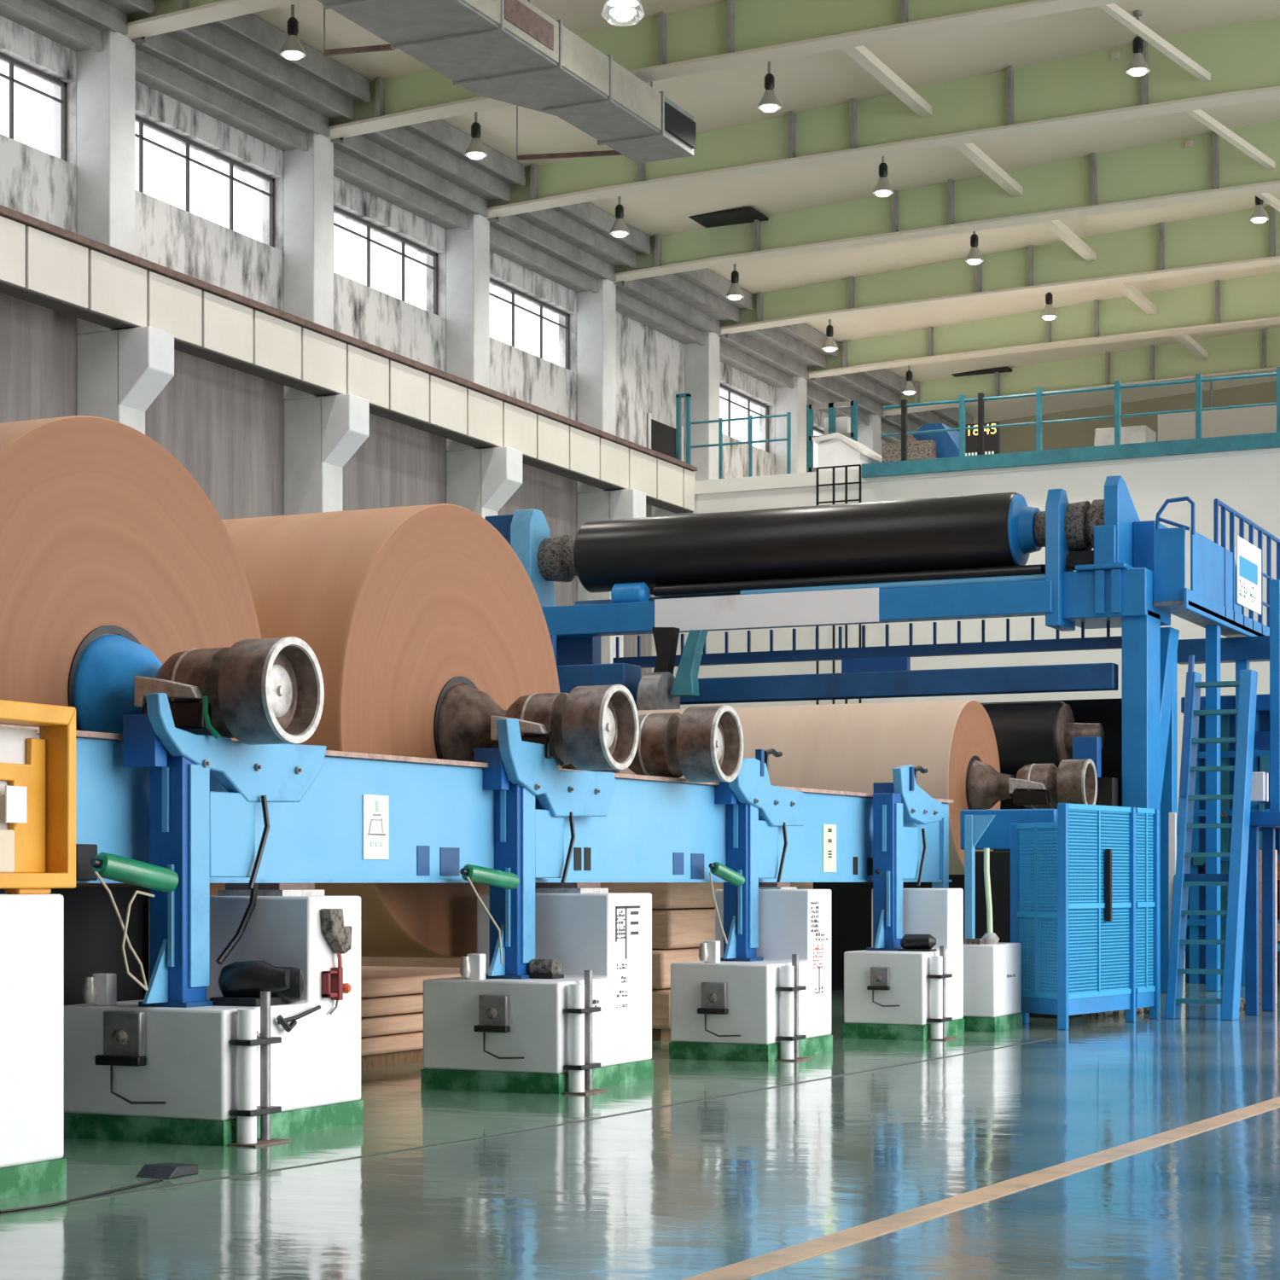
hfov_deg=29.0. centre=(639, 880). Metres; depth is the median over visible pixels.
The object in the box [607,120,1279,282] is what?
roof beam
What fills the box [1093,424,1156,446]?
box
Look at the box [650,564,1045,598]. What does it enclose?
roller
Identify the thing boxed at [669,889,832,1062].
pedestal
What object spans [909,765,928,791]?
lever
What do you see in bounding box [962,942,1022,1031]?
pedestal
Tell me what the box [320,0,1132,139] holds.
roof beam
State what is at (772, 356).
trim
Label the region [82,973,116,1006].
connector
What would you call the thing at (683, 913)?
boards
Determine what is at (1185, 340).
tie
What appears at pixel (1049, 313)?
pendant lamp
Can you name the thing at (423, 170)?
trim
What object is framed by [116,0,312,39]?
roof beam
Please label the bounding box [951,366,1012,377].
ceiling vent
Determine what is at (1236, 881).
ladder
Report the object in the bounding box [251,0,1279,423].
ceiling
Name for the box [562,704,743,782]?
roller shaft end
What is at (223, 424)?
wall
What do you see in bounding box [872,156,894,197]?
pendant lamp
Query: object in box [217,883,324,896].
pad
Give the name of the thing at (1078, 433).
wall
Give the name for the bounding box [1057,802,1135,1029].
door
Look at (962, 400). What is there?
railing
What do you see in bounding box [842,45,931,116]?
tie
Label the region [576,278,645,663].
wall column
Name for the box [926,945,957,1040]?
pipe
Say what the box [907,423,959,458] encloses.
hood
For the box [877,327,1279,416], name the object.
roof beam
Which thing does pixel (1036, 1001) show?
panel
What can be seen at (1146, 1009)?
paper
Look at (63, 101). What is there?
window
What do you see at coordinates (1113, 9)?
brace
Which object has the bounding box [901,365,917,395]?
pendant lamp
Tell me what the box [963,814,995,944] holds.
post
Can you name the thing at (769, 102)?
pendant lamp
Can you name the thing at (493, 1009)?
junction box
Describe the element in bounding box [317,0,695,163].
ventilation duct
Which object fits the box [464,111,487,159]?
pendant lamp
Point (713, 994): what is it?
junction box
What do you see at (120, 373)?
wall column
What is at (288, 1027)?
lever
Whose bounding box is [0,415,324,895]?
paper roll
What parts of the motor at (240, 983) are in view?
mount plate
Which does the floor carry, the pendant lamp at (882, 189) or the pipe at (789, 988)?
the pipe at (789, 988)
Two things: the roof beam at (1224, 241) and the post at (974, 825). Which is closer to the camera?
the post at (974, 825)
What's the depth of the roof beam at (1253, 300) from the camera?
55.78 m
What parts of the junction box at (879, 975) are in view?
knob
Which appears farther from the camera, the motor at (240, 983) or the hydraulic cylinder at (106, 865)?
the motor at (240, 983)
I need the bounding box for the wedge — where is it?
[135,1163,198,1179]
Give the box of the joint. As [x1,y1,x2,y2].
[69,1037,1054,1202]
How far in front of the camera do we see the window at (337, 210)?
43.23 m
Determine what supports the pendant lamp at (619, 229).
hanging from the ceiling
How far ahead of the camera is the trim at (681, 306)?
51.58 m
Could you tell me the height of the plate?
1.560 m
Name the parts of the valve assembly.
stem, knob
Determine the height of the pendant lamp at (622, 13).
1.100 m
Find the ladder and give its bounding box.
[1164,655,1257,1020]
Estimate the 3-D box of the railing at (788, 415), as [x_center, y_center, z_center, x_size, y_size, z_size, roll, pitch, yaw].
[2.051,-9.015,51.480,2.312,1.270,0.060,0,0,25]
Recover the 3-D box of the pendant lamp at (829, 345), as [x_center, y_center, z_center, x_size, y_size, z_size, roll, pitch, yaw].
[4.212,-12.226,54.907,0.380,0.980,0.380,0,0,25]
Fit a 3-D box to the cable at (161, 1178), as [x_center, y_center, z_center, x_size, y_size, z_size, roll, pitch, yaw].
[-2.777,1.592,12.530,0.093,0.014,1.399,0,0,22]
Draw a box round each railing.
[686,412,791,478]
[882,366,1279,460]
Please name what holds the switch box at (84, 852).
attached to the beam at (441, 817)
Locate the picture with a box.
[1239,555,1257,585]
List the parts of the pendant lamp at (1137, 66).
stem, lamp shade, bulb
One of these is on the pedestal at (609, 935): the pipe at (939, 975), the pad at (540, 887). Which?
the pad at (540, 887)
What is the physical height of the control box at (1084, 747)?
0.850 m
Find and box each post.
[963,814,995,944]
[1169,812,1176,945]
[1259,849,1277,1004]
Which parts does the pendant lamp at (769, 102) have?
bulb, stem, lamp shade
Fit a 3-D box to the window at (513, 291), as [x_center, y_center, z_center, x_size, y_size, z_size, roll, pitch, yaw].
[-2.417,-10.670,47.108,0.060,1.180,4.650,0,0,25]
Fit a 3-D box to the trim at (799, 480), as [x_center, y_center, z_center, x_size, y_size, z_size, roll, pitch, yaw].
[16.396,-8.240,50.270,31.000,0.280,10.050,0,0,25]
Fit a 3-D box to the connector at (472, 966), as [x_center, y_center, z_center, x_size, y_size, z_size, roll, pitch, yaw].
[-1.288,0.660,18.963,0.155,0.200,0.175,0,0,25]
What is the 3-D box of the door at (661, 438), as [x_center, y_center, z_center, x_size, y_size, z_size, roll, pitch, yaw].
[0.533,-9.200,52.905,0.080,1.300,1.780,0,0,25]
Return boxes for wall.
[0,15,889,678]
[651,452,1279,964]
[989,381,1276,453]
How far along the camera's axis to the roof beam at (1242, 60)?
40.57 m
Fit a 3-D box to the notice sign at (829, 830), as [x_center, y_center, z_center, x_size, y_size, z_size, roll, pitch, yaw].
[1.902,-0.324,24.826,0.015,0.476,0.317,0,0,28]
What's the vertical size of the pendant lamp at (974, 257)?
0.980 m
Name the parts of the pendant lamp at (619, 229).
stem, lamp shade, bulb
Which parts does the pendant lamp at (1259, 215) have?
lamp shade, bulb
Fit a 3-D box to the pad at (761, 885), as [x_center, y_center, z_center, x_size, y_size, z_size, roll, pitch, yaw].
[1.161,0.058,23.202,0.500,0.085,0.400,0,0,25]
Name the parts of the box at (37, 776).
grey panel, frame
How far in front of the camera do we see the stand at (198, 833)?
15.33 m
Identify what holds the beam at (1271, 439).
attached to the wall at (1249, 485)
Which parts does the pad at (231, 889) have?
plate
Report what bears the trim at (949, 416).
attached to the wall at (223, 424)
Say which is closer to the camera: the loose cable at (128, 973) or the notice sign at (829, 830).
the loose cable at (128, 973)
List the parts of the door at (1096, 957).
post, kick plate, rail, post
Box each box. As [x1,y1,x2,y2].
[0,699,75,894]
[75,843,97,880]
[94,1010,166,1104]
[473,994,524,1058]
[697,982,740,1036]
[866,966,899,1006]
[1072,736,1100,777]
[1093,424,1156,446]
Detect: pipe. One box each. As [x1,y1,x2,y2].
[227,991,290,1147]
[562,970,608,1094]
[775,954,812,1061]
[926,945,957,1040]
[981,848,999,944]
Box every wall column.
[76,30,174,434]
[283,133,369,515]
[446,213,522,518]
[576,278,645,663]
[685,331,719,480]
[775,376,807,474]
[857,414,880,455]
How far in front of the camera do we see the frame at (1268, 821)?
29.57 m
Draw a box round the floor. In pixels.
[0,964,1279,1279]
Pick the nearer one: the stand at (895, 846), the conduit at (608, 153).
the stand at (895, 846)
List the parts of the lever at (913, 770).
stem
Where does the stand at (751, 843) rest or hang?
on the pedestal at (791, 922)
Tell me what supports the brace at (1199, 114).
attached to the roof beam at (1242, 60)
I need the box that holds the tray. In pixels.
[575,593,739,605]
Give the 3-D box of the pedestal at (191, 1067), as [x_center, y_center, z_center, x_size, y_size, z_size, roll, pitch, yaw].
[-2.741,0.850,15.893,1.270,1.500,1.600,0,0,25]
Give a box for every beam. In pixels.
[0,724,953,883]
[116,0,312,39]
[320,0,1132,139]
[478,19,1279,218]
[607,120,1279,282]
[712,205,1279,335]
[802,271,1279,378]
[861,432,1279,477]
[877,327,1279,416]
[1181,693,1269,713]
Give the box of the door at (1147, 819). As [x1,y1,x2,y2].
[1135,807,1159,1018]
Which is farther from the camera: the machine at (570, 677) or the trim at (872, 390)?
the trim at (872, 390)
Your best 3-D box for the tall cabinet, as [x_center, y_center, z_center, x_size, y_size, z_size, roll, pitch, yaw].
[4.580,0.625,29.314,1.200,1.950,0.630,0,0,25]
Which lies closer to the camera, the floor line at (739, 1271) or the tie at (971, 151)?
the floor line at (739, 1271)
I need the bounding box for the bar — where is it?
[1105,849,1111,921]
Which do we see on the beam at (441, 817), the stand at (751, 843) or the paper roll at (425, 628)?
the paper roll at (425, 628)
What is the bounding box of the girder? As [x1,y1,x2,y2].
[0,204,697,513]
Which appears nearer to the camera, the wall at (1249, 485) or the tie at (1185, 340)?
the wall at (1249, 485)
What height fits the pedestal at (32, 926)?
1.530 m
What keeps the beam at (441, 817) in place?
on the stand at (529, 840)
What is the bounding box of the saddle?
[1067,550,1093,570]
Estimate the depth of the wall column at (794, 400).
58.54 m
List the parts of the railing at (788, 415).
post, post, rail, post, post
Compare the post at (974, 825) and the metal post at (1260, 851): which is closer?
the post at (974, 825)
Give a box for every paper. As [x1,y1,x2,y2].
[1088,1009,1123,1017]
[1123,1006,1160,1013]
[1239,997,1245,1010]
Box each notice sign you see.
[362,794,388,859]
[822,824,836,872]
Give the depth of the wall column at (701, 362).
53.75 m
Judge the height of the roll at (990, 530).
1.080 m
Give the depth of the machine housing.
35.67 m
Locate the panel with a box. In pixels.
[1010,822,1057,1014]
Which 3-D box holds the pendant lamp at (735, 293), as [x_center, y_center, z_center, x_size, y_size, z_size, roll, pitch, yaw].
[1.919,-12.226,50.018,0.380,0.980,0.380,0,0,25]
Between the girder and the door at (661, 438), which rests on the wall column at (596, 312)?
the girder
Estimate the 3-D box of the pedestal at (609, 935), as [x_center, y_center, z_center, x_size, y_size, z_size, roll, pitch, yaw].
[-0.787,0.850,19.543,1.190,1.500,1.690,0,0,25]
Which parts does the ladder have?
hand rail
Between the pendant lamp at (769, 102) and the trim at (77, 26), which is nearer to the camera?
the trim at (77, 26)
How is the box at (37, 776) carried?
on the pedestal at (32, 926)
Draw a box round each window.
[0,52,67,161]
[135,115,274,247]
[333,205,437,314]
[489,278,569,369]
[719,383,768,452]
[813,426,824,435]
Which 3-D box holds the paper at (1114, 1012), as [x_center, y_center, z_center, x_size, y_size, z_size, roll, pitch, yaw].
[5.471,1.531,29.337,0.315,0.186,0.625,0,0,42]
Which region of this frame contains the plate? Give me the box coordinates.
[0,886,149,1005]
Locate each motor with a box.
[209,883,304,1006]
[527,959,564,978]
[897,934,936,951]
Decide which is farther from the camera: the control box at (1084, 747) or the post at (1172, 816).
the control box at (1084, 747)
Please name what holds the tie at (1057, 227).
attached to the roof beam at (1165, 173)
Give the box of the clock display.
[965,421,1000,455]
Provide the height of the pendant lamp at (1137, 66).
0.980 m
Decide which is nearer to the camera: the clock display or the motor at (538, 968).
the motor at (538, 968)
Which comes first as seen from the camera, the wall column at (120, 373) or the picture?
the wall column at (120, 373)
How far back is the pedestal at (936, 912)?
25.06 m
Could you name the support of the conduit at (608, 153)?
hanging from the ceiling
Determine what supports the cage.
on the floor
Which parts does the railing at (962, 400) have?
post, post, post, post, rail, post, post, post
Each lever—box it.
[276,1005,320,1032]
[755,748,782,776]
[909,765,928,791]
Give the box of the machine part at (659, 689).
[636,627,707,710]
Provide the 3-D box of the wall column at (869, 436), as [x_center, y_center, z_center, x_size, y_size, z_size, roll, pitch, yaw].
[6.123,-5.200,63.399,1.250,13.600,0.600,0,0,25]
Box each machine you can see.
[549,634,640,709]
[881,423,959,462]
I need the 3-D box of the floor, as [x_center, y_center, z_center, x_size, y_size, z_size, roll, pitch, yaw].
[6.242,1.700,29.325,31.600,0.200,74.400,0,0,25]
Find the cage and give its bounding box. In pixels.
[815,464,861,704]
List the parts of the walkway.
panel, hoop rail, panel, rail post, rail post, rail post, handrail, rail post, rail post, rail post, rail post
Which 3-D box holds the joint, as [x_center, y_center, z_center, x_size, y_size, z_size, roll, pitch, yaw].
[0.262,1.597,17.817,0.246,0.003,16.541,0,0,29]
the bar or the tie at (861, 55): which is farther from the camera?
the tie at (861, 55)
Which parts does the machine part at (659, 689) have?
arm plate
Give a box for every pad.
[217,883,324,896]
[535,882,608,893]
[758,882,796,889]
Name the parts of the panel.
post, kick plate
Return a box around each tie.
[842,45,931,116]
[954,142,1023,197]
[1041,220,1096,261]
[1113,282,1157,314]
[1172,334,1208,360]
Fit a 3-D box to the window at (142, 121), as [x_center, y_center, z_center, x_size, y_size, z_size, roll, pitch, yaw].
[-6.875,-10.670,37.602,0.060,1.180,4.650,0,0,25]
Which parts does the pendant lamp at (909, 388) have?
lamp shade, bulb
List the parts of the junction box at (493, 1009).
knob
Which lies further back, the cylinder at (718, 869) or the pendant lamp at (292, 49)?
the pendant lamp at (292, 49)
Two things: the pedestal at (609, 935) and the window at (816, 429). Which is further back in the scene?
the window at (816, 429)
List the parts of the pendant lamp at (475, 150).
lamp shade, stem, bulb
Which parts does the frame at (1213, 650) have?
cross rail, panel, cross rail, cross rail, cross rail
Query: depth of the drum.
33.99 m
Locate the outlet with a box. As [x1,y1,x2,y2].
[664,101,695,148]
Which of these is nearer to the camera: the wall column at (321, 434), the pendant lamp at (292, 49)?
the pendant lamp at (292, 49)
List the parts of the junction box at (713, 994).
knob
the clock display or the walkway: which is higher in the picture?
the clock display
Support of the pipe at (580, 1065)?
on the floor
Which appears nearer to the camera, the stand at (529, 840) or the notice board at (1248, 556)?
the stand at (529, 840)
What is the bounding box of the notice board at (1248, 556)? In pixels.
[1236,535,1261,614]
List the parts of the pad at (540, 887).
plate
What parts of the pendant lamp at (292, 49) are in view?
stem, lamp shade, bulb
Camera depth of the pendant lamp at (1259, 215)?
46.38 m
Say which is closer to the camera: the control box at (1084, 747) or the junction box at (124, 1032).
the junction box at (124, 1032)
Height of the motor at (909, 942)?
0.180 m
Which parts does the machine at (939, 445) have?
vent panel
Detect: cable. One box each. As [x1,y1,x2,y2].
[0,1177,162,1213]
[121,890,154,990]
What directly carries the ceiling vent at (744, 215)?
in the ceiling
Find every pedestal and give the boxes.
[0,894,66,1198]
[64,895,363,1146]
[420,892,653,1093]
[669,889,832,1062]
[843,888,964,1040]
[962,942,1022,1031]
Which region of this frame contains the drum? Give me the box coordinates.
[981,701,1104,774]
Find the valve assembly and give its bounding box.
[320,908,352,1014]
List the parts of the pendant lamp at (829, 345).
lamp shade, bulb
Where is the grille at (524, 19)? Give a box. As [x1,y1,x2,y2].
[504,0,553,50]
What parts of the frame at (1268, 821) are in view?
leg, mast rail, leg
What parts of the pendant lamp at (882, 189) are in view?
stem, lamp shade, bulb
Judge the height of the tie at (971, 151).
0.150 m
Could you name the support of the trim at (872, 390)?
attached to the wall at (223, 424)
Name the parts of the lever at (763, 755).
stem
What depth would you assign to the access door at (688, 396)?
52.48 m
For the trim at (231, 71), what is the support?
attached to the wall at (223, 424)
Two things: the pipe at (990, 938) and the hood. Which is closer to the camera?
the pipe at (990, 938)
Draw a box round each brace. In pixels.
[1098,3,1210,82]
[1111,50,1275,169]
[1184,139,1279,211]
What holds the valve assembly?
attached to the pedestal at (191, 1067)
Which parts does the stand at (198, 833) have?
plate, post, plate, cradle plate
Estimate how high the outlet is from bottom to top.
0.400 m
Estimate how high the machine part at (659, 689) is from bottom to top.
1.498 m
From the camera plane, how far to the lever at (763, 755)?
22.92 m
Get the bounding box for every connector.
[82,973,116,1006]
[459,953,485,979]
[698,940,720,963]
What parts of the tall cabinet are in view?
plate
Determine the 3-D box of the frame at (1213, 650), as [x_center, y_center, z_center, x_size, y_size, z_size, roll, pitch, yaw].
[9.923,-1.050,36.821,4.100,5.300,3.300,0,0,25]
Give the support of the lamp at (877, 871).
attached to the stand at (895, 846)
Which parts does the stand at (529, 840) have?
plate, post, plate, cradle plate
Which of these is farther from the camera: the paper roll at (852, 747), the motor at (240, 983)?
the paper roll at (852, 747)
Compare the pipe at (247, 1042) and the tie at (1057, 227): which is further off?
the tie at (1057, 227)
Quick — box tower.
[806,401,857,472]
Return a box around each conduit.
[323,8,395,56]
[516,104,622,160]
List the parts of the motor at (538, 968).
mount plate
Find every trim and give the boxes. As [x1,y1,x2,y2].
[0,0,154,52]
[131,13,370,151]
[331,119,525,230]
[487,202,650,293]
[613,267,752,345]
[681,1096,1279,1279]
[694,448,1279,494]
[718,322,838,389]
[805,368,911,425]
[879,407,973,442]
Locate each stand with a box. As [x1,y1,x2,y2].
[122,692,326,1007]
[474,718,615,979]
[713,757,802,961]
[866,764,942,950]
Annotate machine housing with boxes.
[813,698,1121,989]
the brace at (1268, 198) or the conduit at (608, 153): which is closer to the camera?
the conduit at (608, 153)
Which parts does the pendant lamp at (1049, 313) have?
lamp shade, bulb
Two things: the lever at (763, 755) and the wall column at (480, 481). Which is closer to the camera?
the lever at (763, 755)
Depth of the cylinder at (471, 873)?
18.61 m
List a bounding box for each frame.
[931,808,1057,1023]
[1177,624,1279,991]
[1245,579,1279,1015]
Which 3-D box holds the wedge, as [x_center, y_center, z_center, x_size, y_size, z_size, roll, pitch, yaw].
[-2.566,1.570,13.434,0.220,0.060,0.277,0,0,25]
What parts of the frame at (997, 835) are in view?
post, post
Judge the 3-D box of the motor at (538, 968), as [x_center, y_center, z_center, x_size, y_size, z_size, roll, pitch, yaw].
[-0.752,0.685,19.240,0.266,0.149,0.200,0,0,25]
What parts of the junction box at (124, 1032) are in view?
knob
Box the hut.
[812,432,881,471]
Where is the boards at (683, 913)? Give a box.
[360,882,813,1040]
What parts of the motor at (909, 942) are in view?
mount plate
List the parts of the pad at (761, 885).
plate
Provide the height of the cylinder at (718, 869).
0.740 m
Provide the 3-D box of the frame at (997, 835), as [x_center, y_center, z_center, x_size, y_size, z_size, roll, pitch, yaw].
[3.980,0.400,27.624,1.250,2.400,0.800,0,0,25]
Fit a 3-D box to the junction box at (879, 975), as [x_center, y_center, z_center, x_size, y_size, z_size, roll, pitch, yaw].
[2.449,1.069,24.899,0.329,0.399,0.084,0,0,25]
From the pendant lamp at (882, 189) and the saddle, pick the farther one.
the pendant lamp at (882, 189)
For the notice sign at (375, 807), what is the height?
0.460 m
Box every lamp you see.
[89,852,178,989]
[279,4,306,59]
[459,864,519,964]
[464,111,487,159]
[601,0,644,26]
[609,196,629,237]
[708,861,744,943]
[725,263,744,300]
[757,61,781,112]
[821,319,837,351]
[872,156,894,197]
[874,869,902,881]
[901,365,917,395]
[964,231,983,264]
[1040,291,1058,319]
[1125,10,1150,76]
[1249,195,1269,223]
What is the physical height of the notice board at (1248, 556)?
1.000 m
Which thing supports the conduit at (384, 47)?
hanging from the ceiling
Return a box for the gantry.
[484,475,1179,994]
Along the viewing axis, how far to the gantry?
34.99 m
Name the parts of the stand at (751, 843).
post, plate, cradle plate, plate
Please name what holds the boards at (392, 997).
on the floor
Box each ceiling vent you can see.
[688,206,768,227]
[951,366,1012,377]
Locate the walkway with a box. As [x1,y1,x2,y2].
[1153,495,1279,637]
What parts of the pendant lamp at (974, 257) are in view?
lamp shade, bulb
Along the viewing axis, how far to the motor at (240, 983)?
15.46 m
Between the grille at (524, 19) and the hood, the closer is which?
the grille at (524, 19)
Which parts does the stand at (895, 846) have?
plate, post, plate, cradle plate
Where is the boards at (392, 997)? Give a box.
[360,965,461,1070]
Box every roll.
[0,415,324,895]
[221,503,639,958]
[537,492,1104,593]
[619,699,1097,874]
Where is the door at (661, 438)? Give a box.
[647,413,683,460]
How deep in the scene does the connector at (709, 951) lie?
22.17 m
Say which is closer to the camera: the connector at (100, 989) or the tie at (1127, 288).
the connector at (100, 989)
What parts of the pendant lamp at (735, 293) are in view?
lamp shade, bulb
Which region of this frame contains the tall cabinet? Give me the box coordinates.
[975,850,1082,1018]
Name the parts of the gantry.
frame, plate, white panel, rail, leg, leg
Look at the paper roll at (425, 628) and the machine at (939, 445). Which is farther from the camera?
the machine at (939, 445)
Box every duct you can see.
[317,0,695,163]
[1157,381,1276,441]

